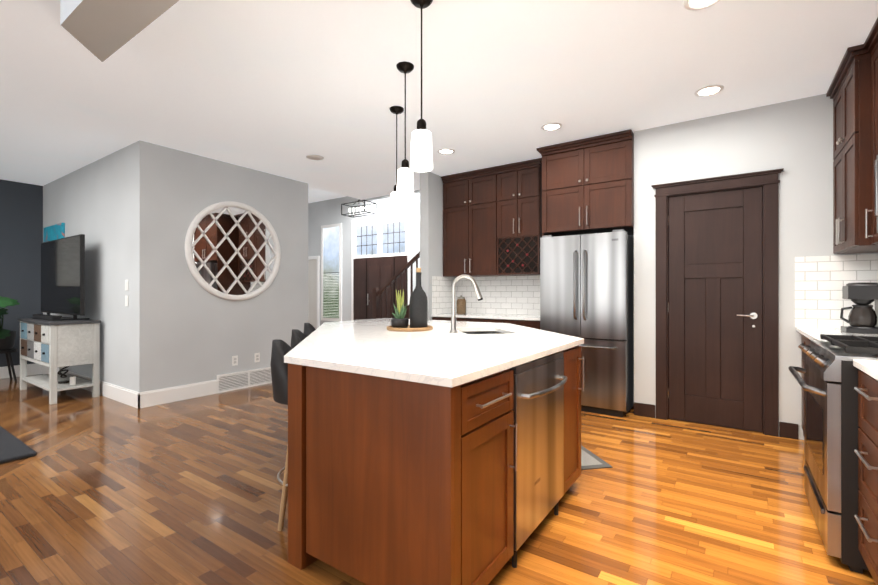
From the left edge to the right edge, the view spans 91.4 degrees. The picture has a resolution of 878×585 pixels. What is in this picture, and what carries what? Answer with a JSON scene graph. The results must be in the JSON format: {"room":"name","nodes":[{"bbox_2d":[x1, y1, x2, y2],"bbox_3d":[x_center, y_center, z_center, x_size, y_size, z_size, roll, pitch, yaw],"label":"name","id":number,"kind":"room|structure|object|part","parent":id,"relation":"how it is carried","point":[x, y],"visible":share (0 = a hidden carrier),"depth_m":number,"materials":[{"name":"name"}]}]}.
{"room":"kitchen","nodes":[
{"label":"kitchen","id":0,"kind":"room"},
{"bbox_2d":[0,179,42,366],"bbox_3d":[-7.359,-0.190,4.304,0.140,2.780,5.340,0,0,35],"label":"wall","id":1,"kind":"structure","parent":0,"point":[21,222],"depth_m":6.14,"materials":[{"name":"paint"}]},
{"bbox_2d":[0,363,40,378],"bbox_3d":[-7.334,1.118,4.201,0.016,0.163,5.200,0,0,35],"label":"baseboard","id":2,"kind":"structure","parent":1,"relation":"attached to","point":[32,369],"depth_m":6.13,"materials":[{"name":"white"}]},
{"bbox_2d":[41,365,141,408],"bbox_3d":[-4.468,1.120,5.374,3.326,0.163,0.016,0,0,35],"label":"baseboard","id":3,"kind":"structure","parent":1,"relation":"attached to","point":[135,399],"depth_m":4.76,"materials":[{"name":"white"}]},
{"bbox_2d":[43,143,133,390],"bbox_3d":[-4.505,-0.189,5.496,3.210,2.780,0.140,0,0,35],"label":"wall","id":4,"kind":"structure","parent":0,"point":[93,202],"depth_m":4.96,"materials":[{"name":"grey paint"}]},
{"bbox_2d":[43,223,64,241],"bbox_3d":[-5.391,-0.723,5.999,0.820,0.430,0.033,0,0,35],"label":"picture","id":5,"kind":"object","parent":4,"relation":"attached to","point":[54,232],"visible":0.46,"depth_m":5.93,"materials":[{"name":"paint"}]},
{"bbox_2d":[125,280,127,289],"bbox_3d":[-3.368,-0.080,4.621,0.075,0.116,0.010,0,0,35],"label":"light switch","id":6,"kind":"object","parent":4,"relation":"attached to","point":[126,284],"visible":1,"depth_m":4.61,"materials":[{"name":"white plastic"}]},
{"bbox_2d":[125,295,127,305],"bbox_3d":[-3.368,0.090,4.620,0.075,0.116,0.010,0,0,35],"label":"light switch","id":7,"kind":"object","parent":4,"relation":"attached to","point":[126,300],"visible":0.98,"depth_m":4.61,"materials":[{"name":"white plastic"}]},
{"bbox_2d":[134,140,307,391],"bbox_3d":[-2.541,-0.189,5.357,0.182,2.780,2.140,0,0,35],"label":"wall","id":8,"kind":"structure","parent":0,"point":[189,328],"depth_m":5.04,"materials":[{"name":"grey paint"}]},
{"bbox_3d":[-2.493,-0.509,5.301,0.040,1.220,1.220,0,0,35],"label":"round mirror","id":9,"kind":"part","parent":8,"relation":"part of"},
{"bbox_2d":[232,355,237,365],"bbox_3d":[-2.519,0.841,5.293,0.008,0.120,0.072,0,0,35],"label":"electrical outlet","id":10,"kind":"object","parent":8,"relation":"attached to","point":[234,360],"visible":1,"depth_m":5.29,"materials":[{"name":"white plastic"}]},
{"bbox_2d":[216,367,271,392],"bbox_3d":[-2.412,1.094,5.438,0.019,0.215,0.820,0,0,35],"label":"air vent grille","id":11,"kind":"object","parent":8,"relation":"attached to","point":[227,382],"visible":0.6,"depth_m":5.37,"materials":[{"name":"white metal"}]},
{"bbox_2d":[255,353,259,362],"bbox_3d":[-2.349,0.841,5.540,0.008,0.120,0.072,0,0,35],"label":"electrical outlet","id":12,"kind":"object","parent":8,"relation":"attached to","point":[257,357],"visible":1,"depth_m":5.54,"materials":[{"name":"white plastic"}]},
{"bbox_2d":[308,190,419,325],"bbox_3d":[-1.117,-0.644,10.327,6.990,3.700,0.140,0,0,35],"label":"wall","id":13,"kind":"structure","parent":0,"point":[324,212],"depth_m":11.11,"materials":[{"name":"grey paint"}]},
{"bbox_2d":[308,256,319,328],"bbox_3d":[-3.539,0.103,11.887,0.650,2.210,0.034,0,0,35],"label":"closet door","id":14,"kind":"structure","parent":13,"relation":"in","point":[314,291],"depth_m":11.81,"materials":[{"name":"white wood"}]},
{"bbox_2d":[321,223,341,320],"bbox_3d":[-2.880,-0.528,11.425,0.800,2.570,0.049,0,0,35],"label":"sidelight window","id":15,"kind":"structure","parent":13,"relation":"in","point":[331,272],"depth_m":11.43,"materials":[{"name":"white"}]},
{"bbox_2d":[351,213,411,319],"bbox_3d":[-1.464,-0.319,10.406,1.930,3.050,0.121,0,0,35],"label":"front door","id":16,"kind":"structure","parent":13,"relation":"in","point":[381,240],"depth_m":10.45,"materials":[{"name":"brown wood"}]},
{"bbox_2d":[420,172,443,319],"bbox_3d":[-0.004,-0.188,5.905,0.140,2.780,0.680,0,0,35],"label":"wall","id":17,"kind":"structure","parent":0,"point":[431,224],"depth_m":5.65,"materials":[{"name":"grey paint"}]},
{"bbox_2d":[0,374,875,584],"bbox_3d":[-2.387,1.200,4.558,11.760,0.001,11.400,0,0,35],"label":"floor","id":18,"kind":"structure","parent":0,"point":[186,492],"depth_m":2.42,"materials":[{"name":"brown wood"}]},
{"bbox_2d":[0,348,16,381],"bbox_3d":[-5.853,0.985,5.731,0.300,0.437,0.300,0,0,35],"label":"plant stand","id":19,"kind":"object","parent":18,"relation":"on","point":[8,357],"visible":0.92,"depth_m":5.75,"materials":[{"name":"black"}]},
{"bbox_2d":[0,296,19,350],"bbox_3d":[-5.602,0.384,5.264,1.229,0.763,0.770,0,0,35],"label":"monstera plant","id":20,"kind":"object","parent":19,"relation":"on","point":[7,339],"visible":1,"depth_m":5.54,"materials":[{"name":"green plant"}]},
{"bbox_2d":[0,426,36,463],"bbox_3d":[-5.000,1.183,3.091,3.320,0.030,2.420,0,0,35],"label":"shag rug","id":21,"kind":"object","parent":18,"relation":"on","point":[13,448],"visible":0.98,"depth_m":3.19,"materials":[{"name":"grey fabric"}]},
{"bbox_2d":[18,317,100,404],"bbox_3d":[-4.542,0.761,5.106,1.260,0.880,0.462,0,0,35],"label":"media console","id":22,"kind":"object","parent":18,"relation":"on","point":[52,345],"visible":1,"depth_m":4.82,"materials":[{"name":"wood"}]},
{"bbox_2d":[32,314,60,320],"bbox_3d":[-4.633,0.293,5.053,0.800,0.054,0.073,0,0,35],"label":"bar","id":23,"kind":"object","parent":22,"relation":"on","point":[47,317],"visible":1,"depth_m":4.95,"materials":[{"name":"black"}]},
{"bbox_2d":[41,234,89,320],"bbox_3d":[-4.660,-0.169,5.287,1.510,0.980,0.260,0,0,35],"label":"screen","id":24,"kind":"object","parent":22,"relation":"on","point":[62,275],"visible":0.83,"depth_m":5.15,"materials":[{"name":"black"}]},
{"bbox_2d":[57,366,75,384],"bbox_3d":[-4.269,0.940,4.912,0.297,0.208,0.108,0,0,35],"label":"decor","id":25,"kind":"object","parent":22,"relation":"in","point":[72,380],"visible":0.96,"depth_m":4.92,"materials":[{"name":"brown metal"}]},
{"bbox_2d":[142,380,216,407],"bbox_3d":[-2.868,1.119,4.780,0.015,0.163,0.780,0,0,35],"label":"baseboard","id":26,"kind":"structure","parent":18,"relation":"on","point":[183,392],"depth_m":4.74,"materials":[{"name":"white"}]},
{"bbox_2d":[270,339,291,530],"bbox_3d":[-0.678,0.726,2.339,0.454,0.947,0.456,0,0,35],"label":"bar stool","id":27,"kind":"object","parent":18,"relation":"on","point":[281,349],"visible":0.19,"depth_m":2.17,"materials":[{"name":"black leather"}]},
{"bbox_2d":[291,329,305,348],"bbox_3d":[-0.798,0.727,2.988,0.454,0.947,0.456,0,0,35],"label":"bar stool","id":28,"kind":"object","parent":18,"relation":"on","point":[298,336],"visible":0.02,"depth_m":2.87,"materials":[{"name":"black"}]},
{"bbox_2d":[303,323,315,336],"bbox_3d":[-0.917,0.728,3.637,0.454,0.947,0.456,0,0,35],"label":"bar stool","id":29,"kind":"object","parent":18,"relation":"on","point":[309,328],"visible":0.1,"depth_m":3.52,"materials":[{"name":"black"}]},
{"bbox_2d":[371,251,419,318],"bbox_3d":[-0.105,-0.137,8.467,2.533,2.712,1.075,0,0,35],"label":"stair railing","id":30,"kind":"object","parent":18,"relation":"on","point":[376,293],"depth_m":8.41,"materials":[{"name":"brown wood"}]},
{"bbox_2d":[284,342,583,584],"bbox_3d":[-0.131,0.757,3.000,2.244,0.885,2.420,0,0,35],"label":"kitchen island","id":31,"kind":"object","parent":18,"relation":"on","point":[438,454],"depth_m":1.68,"materials":[{"name":"brown wood"}]},
{"bbox_2d":[284,318,583,381],"bbox_3d":[-0.278,0.317,3.117,2.470,0.068,2.455,0,0,35],"label":"island countertop","id":32,"kind":"structure","parent":31,"relation":"on","point":[437,354],"depth_m":2.20,"materials":[{"name":"white stone"}]},
{"bbox_2d":[387,325,432,331],"bbox_3d":[-0.223,0.270,3.276,0.352,0.026,0.352,0,0,35],"label":"serving tray","id":33,"kind":"object","parent":32,"relation":"on","point":[407,329],"visible":0.73,"depth_m":3.13,"materials":[{"name":"brown wood"}]},
{"bbox_2d":[391,289,408,327],"bbox_3d":[-0.300,0.125,3.292,0.140,0.296,0.140,0,0,35],"label":"succulent plant","id":34,"kind":"object","parent":33,"relation":"on","point":[399,320],"visible":0.96,"depth_m":3.26,"materials":[{"name":"green plant"}]},
{"bbox_2d":[410,268,427,327],"bbox_3d":[-0.155,0.043,3.265,0.138,0.460,0.138,0,0,35],"label":"bottle vase","id":35,"kind":"object","parent":33,"relation":"on","point":[418,308],"visible":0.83,"depth_m":3.21,"materials":[{"name":"black ceramic"}]},
{"bbox_2d":[449,274,482,332],"bbox_3d":[0.187,0.078,3.050,0.198,0.411,0.186,0,0,35],"label":"faucet","id":36,"kind":"object","parent":32,"relation":"on","point":[479,298],"visible":1,"depth_m":3.02,"materials":[{"name":"silver metal"}]},
{"bbox_2d":[540,229,633,416],"bbox_3d":[1.639,0.298,4.631,0.850,1.805,0.874,0,0,35],"label":"refrigerator","id":37,"kind":"object","parent":18,"relation":"on","point":[587,287],"visible":0.75,"depth_m":4.25,"materials":[{"name":"silver metal"}]},
{"bbox_2d":[581,445,612,469],"bbox_3d":[0.895,1.194,3.364,0.420,0.008,0.950,0,0,-10],"label":"kitchen mat","id":38,"kind":"object","parent":18,"relation":"on","point":[590,460],"visible":0.18,"depth_m":3.02,"materials":[{"name":"grey fabric"}]},
{"bbox_2d":[801,335,811,435],"bbox_3d":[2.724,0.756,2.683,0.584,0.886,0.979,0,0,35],"label":"base cabinet","id":39,"kind":"object","parent":18,"relation":"on","point":[806,341],"depth_m":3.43,"materials":[{"name":"brown wood"}]},
{"bbox_2d":[796,327,877,340],"bbox_3d":[2.804,0.298,2.812,0.599,0.030,1.282,0,0,35],"label":"countertop","id":40,"kind":"structure","parent":39,"relation":"on","point":[809,333],"depth_m":3.04,"materials":[{"name":"white stone"}]},
{"bbox_2d":[840,282,877,333],"bbox_3d":[3.021,0.106,3.021,0.288,0.354,0.200,0,0,35],"label":"coffee maker","id":41,"kind":"object","parent":40,"relation":"on","point":[863,314],"visible":1,"depth_m":2.99,"materials":[{"name":"black plastic"}]},
{"bbox_2d":[788,334,877,573],"bbox_3d":[2.157,0.716,2.012,0.754,0.964,0.754,0,0,35],"label":"range","id":42,"kind":"object","parent":18,"relation":"on","point":[829,382],"visible":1,"depth_m":1.87,"materials":[{"name":"silver metal"}]},
{"bbox_2d":[854,371,877,584],"bbox_3d":[1.869,0.754,1.441,0.584,0.886,0.500,0,0,35],"label":"base cabinet","id":43,"kind":"object","parent":18,"relation":"on","point":[866,452],"depth_m":1.67,"materials":[{"name":"brown wood"}]},
{"bbox_2d":[853,359,877,382],"bbox_3d":[0.815,0.295,-0.076,0.599,0.030,4.196,0,0,35],"label":"countertop","id":44,"kind":"structure","parent":43,"relation":"on","point":[870,367],"depth_m":1.67,"materials":[{"name":"white stone"}]},
{"bbox_2d":[0,0,877,202],"bbox_3d":[-2.444,-2.100,4.479,11.760,1.040,11.600,0,0,35],"label":"ceiling","id":45,"kind":"structure","parent":0,"point":[283,88],"depth_m":3.15,"materials":[{"name":"paint"}]},
{"bbox_2d":[60,0,178,61],"bbox_3d":[-0.389,-1.485,1.297,4.164,0.194,0.260,0,0,35],"label":"ceiling beam","id":46,"kind":"structure","parent":45,"relation":"attached to","point":[102,30],"depth_m":2.19,"materials":[{"name":"paint"}]},
{"bbox_2d":[306,155,323,159],"bbox_3d":[-1.448,-1.575,5.007,0.200,0.008,0.200,0,0,35],"label":"ceiling speaker","id":47,"kind":"object","parent":45,"relation":"attached to","point":[314,157],"visible":0.94,"depth_m":4.99,"materials":[{"name":"white"}]},
{"bbox_2d":[341,200,376,217],"bbox_3d":[-1.667,-2.056,8.922,0.676,0.878,0.356,0,0,35],"label":"chandelier","id":48,"kind":"object","parent":45,"relation":"hanging from","point":[357,212],"visible":0.83,"depth_m":8.91,"materials":[{"name":"black metal"}]},
{"bbox_2d":[389,106,403,216],"bbox_3d":[-0.364,-1.120,3.690,0.124,0.920,0.124,0,0,35],"label":"pendant light","id":49,"kind":"object","parent":45,"relation":"hanging from","point":[396,207],"visible":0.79,"depth_m":3.65,"materials":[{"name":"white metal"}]},
{"bbox_2d":[396,61,413,199],"bbox_3d":[-0.236,-1.121,2.994,0.124,0.920,0.124,0,0,35],"label":"pendant light","id":50,"kind":"object","parent":45,"relation":"hanging from","point":[405,188],"visible":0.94,"depth_m":2.96,"materials":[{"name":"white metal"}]},
{"bbox_2d":[410,0,432,171],"bbox_3d":[-0.094,-1.122,2.302,0.124,0.920,0.124,0,0,35],"label":"pendant light","id":51,"kind":"object","parent":45,"relation":"hanging from","point":[421,160],"visible":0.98,"depth_m":2.27,"materials":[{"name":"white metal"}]},
{"bbox_2d":[437,148,454,154],"bbox_3d":[0.080,-1.574,4.793,0.196,0.010,0.196,0,0,35],"label":"recessed light","id":52,"kind":"object","parent":45,"relation":"in","point":[445,151],"visible":1,"depth_m":4.79,"materials":[{"name":"white"}]},
{"bbox_2d":[541,123,561,130],"bbox_3d":[1.073,-1.575,4.085,0.196,0.010,0.196,0,0,35],"label":"recessed light","id":53,"kind":"object","parent":45,"relation":"in","point":[550,126],"visible":1,"depth_m":4.08,"materials":[{"name":"white"}]},
{"bbox_2d":[683,0,719,10],"bbox_3d":[1.424,-1.577,2.301,0.196,0.010,0.196,0,0,35],"label":"recessed light","id":54,"kind":"object","parent":45,"relation":"in","point":[693,5],"visible":1,"depth_m":2.34,"materials":[{"name":"white"}]},
{"bbox_2d":[694,85,723,96],"bbox_3d":[2.114,-1.575,3.356,0.196,0.010,0.196,0,0,35],"label":"recessed light","id":55,"kind":"object","parent":45,"relation":"in","point":[709,90],"visible":1,"depth_m":3.35,"materials":[{"name":"white"}]},
{"bbox_2d":[431,313,539,328],"bbox_3d":[0.702,0.744,5.432,1.532,0.915,0.651,0,0,35],"label":"countertop","id":56,"kind":"structure","parent":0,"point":[531,321],"depth_m":5.17,"materials":[{"name":"white stone"}]},
{"bbox_2d":[457,295,465,313],"bbox_3d":[0.299,0.163,5.745,0.128,0.247,0.128,0,0,35],"label":"storage jar","id":57,"kind":"object","parent":56,"relation":"on","point":[461,304],"visible":1,"depth_m":5.69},
{"bbox_2d":[634,94,877,439],"bbox_3d":[2.894,-0.190,4.013,1.840,2.780,0.790,0,0,35],"label":"wall","id":58,"kind":"structure","parent":0,"point":[793,139],"depth_m":3.63,"materials":[{"name":"grey paint"}]},
{"bbox_2d":[634,402,797,439],"bbox_3d":[2.420,1.137,3.849,1.241,0.125,0.016,0,0,35],"label":"baseboard","id":59,"kind":"structure","parent":58,"relation":"attached to","point":[788,430],"depth_m":3.56,"materials":[{"name":"brown wood"}]},
{"bbox_2d":[651,168,783,436],"bbox_3d":[2.478,0.089,3.876,0.986,2.220,0.186,0,0,35],"label":"pantry door","id":60,"kind":"structure","parent":58,"relation":"in","point":[717,338],"depth_m":3.82,"materials":[{"name":"brown wood"}]},
{"bbox_3d":[1.246,-0.189,5.542,2.610,2.780,0.140,0,0,35],"label":"wall","id":61,"kind":"structure","parent":0,"visible":0},
{"bbox_2d":[432,275,539,314],"bbox_3d":[0.713,0.034,5.459,1.544,0.502,0.599,0,0,35],"label":"backsplash","id":62,"kind":"structure","parent":61,"relation":"attached to","point":[510,294],"depth_m":5.75,"materials":[{"name":"tile"}]},
{"bbox_2d":[441,158,541,276],"bbox_3d":[0.724,-0.894,5.567,1.417,1.350,0.407,0,0,35],"label":"upper cabinet","id":63,"kind":"object","parent":61,"relation":"attached to","point":[492,221],"visible":1,"depth_m":5.39,"materials":[{"name":"brown wood"}]},
{"bbox_2d":[536,129,633,236],"bbox_3d":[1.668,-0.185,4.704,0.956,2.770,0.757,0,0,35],"label":"upper cabinet","id":64,"kind":"object","parent":61,"relation":"attached to","point":[587,185],"visible":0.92,"depth_m":4.39,"materials":[{"name":"brown wood"}]},
{"bbox_3d":[1.484,-0.194,0.219,0.140,2.780,8.640,0,0,35],"label":"wall","id":65,"kind":"structure","parent":0,"visible":0},
{"bbox_2d":[795,254,877,328],"bbox_3d":[2.080,-0.006,1.756,0.619,0.574,3.849,0,0,35],"label":"backsplash","id":66,"kind":"structure","parent":65,"relation":"attached to","point":[820,283],"depth_m":3.39,"materials":[{"name":"tile"}]},
{"bbox_2d":[830,46,877,253],"bbox_3d":[3.040,-0.916,2.945,0.382,1.228,0.797,0,0,35],"label":"upper cabinet","id":67,"kind":"object","parent":65,"relation":"attached to","point":[852,92],"depth_m":2.86,"materials":[{"name":"brown wood"}]},
{"bbox_2d":[870,34,877,169],"bbox_3d":[2.706,-1.156,2.394,0.307,0.748,0.605,0,0,35],"label":"upper cabinet","id":68,"kind":"object","parent":65,"relation":"attached to","point":[873,45],"depth_m":2.68,"materials":[{"name":"brown wood"}]},
{"bbox_2d":[870,166,877,245],"bbox_3d":[2.724,-0.542,2.420,0.307,0.479,0.541,0,0,35],"label":"upper cabinet","id":69,"kind":"object","parent":65,"relation":"attached to","point":[873,219],"depth_m":2.70,"materials":[{"name":"brown wood"}]},
{"bbox_2d":[875,155,877,232],"bbox_3d":[2.299,-0.529,1.916,0.436,0.437,0.756,0,0,35],"label":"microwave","id":70,"kind":"object","parent":69,"relation":"attached to","point":[876,187],"visible":1,"depth_m":2.17,"materials":[{"name":"silver metal"}]}
]}

